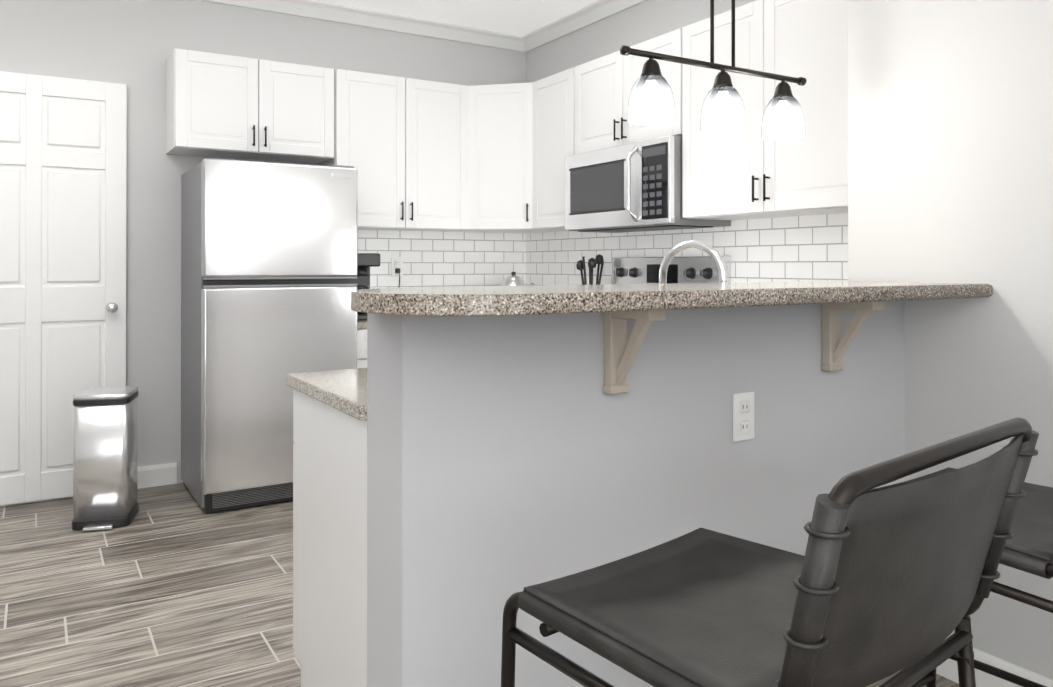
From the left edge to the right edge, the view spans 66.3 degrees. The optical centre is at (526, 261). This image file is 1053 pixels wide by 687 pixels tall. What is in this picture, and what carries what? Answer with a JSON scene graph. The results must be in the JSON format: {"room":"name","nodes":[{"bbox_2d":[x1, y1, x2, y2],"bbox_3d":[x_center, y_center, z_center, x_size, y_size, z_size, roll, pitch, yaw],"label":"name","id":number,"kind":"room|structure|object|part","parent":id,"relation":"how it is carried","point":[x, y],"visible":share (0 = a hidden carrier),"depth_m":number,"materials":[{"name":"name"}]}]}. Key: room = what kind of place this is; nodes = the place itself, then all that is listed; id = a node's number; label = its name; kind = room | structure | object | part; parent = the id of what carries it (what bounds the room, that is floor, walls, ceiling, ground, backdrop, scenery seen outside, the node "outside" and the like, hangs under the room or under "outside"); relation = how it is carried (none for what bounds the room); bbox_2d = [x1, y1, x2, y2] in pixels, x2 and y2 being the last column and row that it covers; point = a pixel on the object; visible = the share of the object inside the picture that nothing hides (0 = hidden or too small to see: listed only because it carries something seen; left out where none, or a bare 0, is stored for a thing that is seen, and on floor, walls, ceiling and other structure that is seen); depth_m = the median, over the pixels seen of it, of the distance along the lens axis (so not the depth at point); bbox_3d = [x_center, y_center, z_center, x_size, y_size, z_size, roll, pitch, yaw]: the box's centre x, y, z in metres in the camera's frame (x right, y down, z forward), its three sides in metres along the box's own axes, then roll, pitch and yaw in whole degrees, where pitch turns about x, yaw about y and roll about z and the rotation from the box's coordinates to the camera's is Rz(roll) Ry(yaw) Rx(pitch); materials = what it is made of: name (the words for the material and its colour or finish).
{"room":"kitchen","nodes":[
{"label":"kitchen","id":0,"kind":"room"},
{"bbox_2d":[0,0,525,482],"bbox_3d":[-1.948,-0.163,4.495,4.894,2.770,0.100,0,0,-31],"label":"wall","id":1,"kind":"structure","parent":0,"point":[132,44],"depth_m":4.40,"materials":[{"name":"grey paint"}]},
{"bbox_2d":[0,71,126,505],"bbox_3d":[-2.475,0.133,4.050,0.840,2.150,0.097,0,0,-31],"label":"door leaf","id":2,"kind":"structure","parent":1,"relation":"in","point":[63,156],"depth_m":4.11,"materials":[{"name":"white wood"}]},
{"bbox_2d":[0,462,176,506],"bbox_3d":[-2.923,1.161,3.827,2.340,0.114,0.014,0,0,-31],"label":"baseboard","id":3,"kind":"structure","parent":1,"relation":"attached to","point":[156,475],"depth_m":4.37,"materials":[{"name":"white paint"}]},
{"bbox_2d":[166,48,333,163],"bbox_3d":[-1.523,-0.843,4.487,0.842,0.510,0.355,0,0,-31],"label":"upper cabinet","id":4,"kind":"object","parent":1,"relation":"attached to","point":[226,106],"visible":1,"depth_m":4.35,"materials":[{"name":"white wood"}]},
{"bbox_2d":[203,0,522,51],"bbox_3d":[-1.945,-1.505,4.399,4.593,0.084,0.076,0,0,-31],"label":"crown molding","id":5,"kind":"structure","parent":1,"relation":"attached to","point":[315,9],"depth_m":5.04,"materials":[{"name":"white paint"}]},
{"bbox_2d":[319,69,467,231],"bbox_3d":[-0.795,-0.646,4.924,0.849,0.900,0.365,0,0,-31],"label":"upper cabinet","id":6,"kind":"object","parent":1,"relation":"attached to","point":[401,144],"visible":0.94,"depth_m":4.79,"materials":[{"name":"white wood"}]},
{"bbox_2d":[358,230,525,288],"bbox_3d":[-0.630,0.059,5.234,1.456,0.548,0.008,0,0,-31],"label":"backsplash","id":7,"kind":"structure","parent":1,"relation":"attached to","point":[447,259],"depth_m":5.29,"materials":[{"name":"tile"}]},
{"bbox_2d":[391,257,402,276],"bbox_3d":[-0.820,0.035,5.108,0.078,0.125,0.010,0,0,-31],"label":"outlet","id":8,"kind":"object","parent":7,"relation":"attached to","point":[396,262],"visible":0.83,"depth_m":5.11,"materials":[{"name":"white plastic"}]},
{"bbox_2d":[395,268,399,287],"bbox_3d":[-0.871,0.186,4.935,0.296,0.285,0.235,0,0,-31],"label":"plug","id":9,"kind":"object","parent":8,"relation":"attached to","point":[397,270],"visible":0.4,"depth_m":5.08,"materials":[{"name":"black plastic"}]},
{"bbox_2d":[316,0,597,35],"bbox_3d":[-0.047,-1.592,1.385,4.894,0.060,7.400,0,0,-31],"label":"ceiling","id":10,"kind":"structure","parent":0,"point":[520,17],"depth_m":4.97,"materials":[{"name":"white paint"}]},
{"bbox_2d":[620,0,806,140],"bbox_3d":[0.532,-0.959,2.216,0.684,1.195,0.122,0,0,-31],"label":"pendant light","id":11,"kind":"object","parent":10,"relation":"hanging from","point":[651,66],"depth_m":2.18,"materials":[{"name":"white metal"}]},
{"bbox_3d":[0.534,-0.421,2.215,0.618,0.120,0.122,0,0,-31],"label":"pendant light shade","id":12,"kind":"part","parent":11,"relation":"part of","materials":[{"name":"glass"}]},
{"bbox_2d":[0,482,958,686],"bbox_3d":[-0.047,1.238,1.373,4.894,0.060,7.400,0,0,-31],"label":"floor","id":13,"kind":"structure","parent":0,"point":[173,585],"depth_m":2.92,"materials":[{"name":"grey wood"}]},
{"bbox_2d":[72,386,138,530],"bbox_3d":[-1.974,0.913,3.782,0.242,0.609,0.311,0,0,-15],"label":"trash can","id":14,"kind":"object","parent":13,"relation":"on","point":[105,447],"visible":1,"depth_m":3.68,"materials":[{"name":"silver metal"}]},
{"bbox_2d":[181,158,357,512],"bbox_3d":[-1.391,0.360,4.324,0.764,1.722,0.709,0,0,-31],"label":"fridge","id":15,"kind":"object","parent":13,"relation":"on","point":[269,261],"visible":0.73,"depth_m":3.99,"materials":[{"name":"grey metal"}]},
{"bbox_2d":[293,388,366,686],"bbox_3d":[-0.307,0.783,2.174,0.484,0.852,0.610,0,0,-31],"label":"base cabinet","id":16,"kind":"object","parent":13,"relation":"on","point":[330,546],"depth_m":2.02,"materials":[{"name":"white wood"}]},
{"bbox_2d":[286,368,366,420],"bbox_3d":[0.453,0.339,2.647,2.300,0.035,0.621,0,0,-31],"label":"countertop","id":17,"kind":"structure","parent":16,"relation":"on","point":[344,390],"depth_m":2.08,"materials":[{"name":"stone"}]},
{"bbox_2d":[659,240,726,283],"bbox_3d":[0.562,0.127,2.570,0.175,0.387,0.237,0,0,-31],"label":"faucet","id":18,"kind":"object","parent":17,"relation":"on","point":[712,252],"visible":0.58,"depth_m":2.54,"materials":[{"name":"silver metal"}]},
{"bbox_2d":[357,329,366,368],"bbox_3d":[-0.885,0.794,4.714,0.481,0.852,0.620,0,0,-31],"label":"base cabinet","id":19,"kind":"object","parent":13,"relation":"on","point":[361,333],"depth_m":4.35,"materials":[{"name":"white wood"}]},
{"bbox_2d":[357,320,366,328],"bbox_3d":[-0.468,0.350,4.964,1.457,0.035,0.618,0,0,-31],"label":"countertop","id":20,"kind":"structure","parent":19,"relation":"on","point":[361,324],"depth_m":4.35,"materials":[{"name":"stone"}]},
{"bbox_2d":[356,253,379,319],"bbox_3d":[-0.975,0.142,4.642,0.190,0.375,0.260,0,0,-31],"label":"coffee maker","id":21,"kind":"object","parent":20,"relation":"on","point":[366,261],"visible":0.33,"depth_m":4.56,"materials":[{"name":"black plastic"}]},
{"bbox_2d":[502,272,533,285],"bbox_3d":[-0.084,0.199,5.186,0.314,0.267,0.200,0,0,-31],"label":"kettle","id":22,"kind":"object","parent":20,"relation":"on","point":[513,279],"visible":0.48,"depth_m":5.14,"materials":[{"name":"silver metal"}]},
{"bbox_2d":[576,254,603,284],"bbox_3d":[0.388,0.143,4.745,0.148,0.373,0.160,0,0,-31],"label":"cooking utensils","id":23,"kind":"object","parent":20,"relation":"on","point":[592,262],"visible":0.33,"depth_m":4.74,"materials":[{"name":"black plastic"}]},
{"bbox_2d":[612,256,730,283],"bbox_3d":[0.481,0.588,4.148,0.697,1.225,0.876,0,0,-31],"label":"range","id":24,"kind":"object","parent":13,"relation":"on","point":[645,270],"visible":0.15,"depth_m":4.24,"materials":[{"name":"grey metal"}]},
{"bbox_2d":[501,417,1038,686],"bbox_3d":[0.318,0.710,1.158,0.562,0.997,0.619,0,0,-40],"label":"stool","id":25,"kind":"object","parent":13,"relation":"on","point":[871,587],"visible":1,"depth_m":0.99,"materials":[{"name":"black leather"}]},
{"bbox_2d":[868,467,1052,686],"bbox_3d":[0.966,0.712,1.603,0.561,0.997,0.620,0,0,-33],"label":"stool","id":26,"kind":"object","parent":13,"relation":"on","point":[1028,547],"visible":0.17,"depth_m":1.49,"materials":[{"name":"black leather"}]},
{"bbox_2d":[367,300,904,686],"bbox_3d":[0.404,0.657,2.130,1.650,1.110,0.200,0,0,-31],"label":"wall","id":27,"kind":"structure","parent":0,"point":[508,456],"depth_m":1.82,"materials":[{"name":"paint"}]},
{"bbox_2d":[603,310,665,393],"bbox_3d":[0.242,0.202,1.819,0.054,0.205,0.165,0,0,-31],"label":"bracket","id":28,"kind":"object","parent":27,"relation":"attached to","point":[620,353],"visible":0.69,"depth_m":1.85,"materials":[{"name":"beige paint"}]},
{"bbox_2d":[351,281,992,315],"bbox_3d":[0.422,0.080,2.004,1.748,0.038,0.500,0,0,-31],"label":"countertop","id":29,"kind":"structure","parent":27,"relation":"on","point":[495,300],"depth_m":1.65,"materials":[{"name":"stone"}]},
{"bbox_2d":[733,392,754,441],"bbox_3d":[0.570,0.407,2.109,0.078,0.125,0.010,0,0,-31],"label":"electrical outlet plate","id":30,"kind":"object","parent":27,"relation":"attached to","point":[743,417],"visible":1,"depth_m":2.11,"materials":[{"name":"white plastic"}]},
{"bbox_2d":[821,301,883,370],"bbox_3d":[0.895,0.204,2.217,0.054,0.205,0.165,0,0,-31],"label":"bracket","id":31,"kind":"object","parent":27,"relation":"attached to","point":[835,345],"visible":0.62,"depth_m":2.25,"materials":[{"name":"beige paint"}]},
{"bbox_2d":[526,0,755,82],"bbox_3d":[0.886,-0.164,4.356,0.200,2.770,3.090,0,0,-31],"label":"wall","id":32,"kind":"structure","parent":0,"point":[646,20],"depth_m":4.74,"materials":[{"name":"grey paint"}]},
{"bbox_2d":[449,82,568,233],"bbox_3d":[-0.106,-0.645,5.191,0.620,0.900,0.627,0,0,-31],"label":"upper cabinet","id":33,"kind":"object","parent":32,"relation":"attached to","point":[499,158],"visible":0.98,"depth_m":4.97,"materials":[{"name":"white wood"}]},
{"bbox_2d":[532,67,574,229],"bbox_3d":[0.275,-0.647,4.811,0.365,0.900,0.446,0,0,-31],"label":"upper cabinet","id":34,"kind":"object","parent":32,"relation":"attached to","point":[553,121],"visible":0.58,"depth_m":4.74,"materials":[{"name":"white wood"}]},
{"bbox_2d":[523,0,645,51],"bbox_3d":[0.792,-1.506,4.250,0.076,0.084,3.001,0,0,-31],"label":"crown molding","id":35,"kind":"structure","parent":32,"relation":"attached to","point":[594,12],"depth_m":5.04,"materials":[{"name":"white paint"}]},
{"bbox_2d":[575,28,681,154],"bbox_3d":[0.623,-0.847,4.242,0.365,0.505,0.880,0,0,-31],"label":"upper cabinet","id":36,"kind":"object","parent":32,"relation":"attached to","point":[604,85],"visible":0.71,"depth_m":4.20,"materials":[{"name":"white wood"}]},
{"bbox_2d":[565,135,730,232],"bbox_3d":[0.584,-0.376,4.215,0.458,0.422,0.876,0,0,-31],"label":"microwave","id":37,"kind":"object","parent":36,"relation":"attached to","point":[634,187],"visible":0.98,"depth_m":4.01,"materials":[{"name":"grey metal"}]},
{"bbox_2d":[526,213,847,285],"bbox_3d":[0.794,0.055,4.305,0.008,0.548,3.062,0,0,-31],"label":"backsplash","id":38,"kind":"structure","parent":32,"relation":"attached to","point":[799,248],"depth_m":3.92,"materials":[{"name":"tile"}]},
{"bbox_2d":[682,0,847,219],"bbox_3d":[1.113,-0.653,3.437,0.365,0.900,0.996,0,0,-31],"label":"upper cabinet","id":39,"kind":"object","parent":32,"relation":"attached to","point":[748,172],"visible":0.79,"depth_m":3.34,"materials":[{"name":"white wood"}]},
{"bbox_2d":[848,0,1052,679],"bbox_3d":[2.486,-0.178,1.115,0.844,2.770,4.110,0,0,-31],"label":"wall","id":40,"kind":"structure","parent":0,"point":[950,141],"depth_m":2.31,"materials":[{"name":"grey paint"}]},
{"bbox_2d":[936,637,1052,686],"bbox_3d":[2.172,1.148,0.799,0.015,0.114,3.910,0,0,-31],"label":"baseboard","id":41,"kind":"structure","parent":40,"relation":"attached to","point":[948,669],"depth_m":2.24,"materials":[{"name":"white paint"}]}
]}

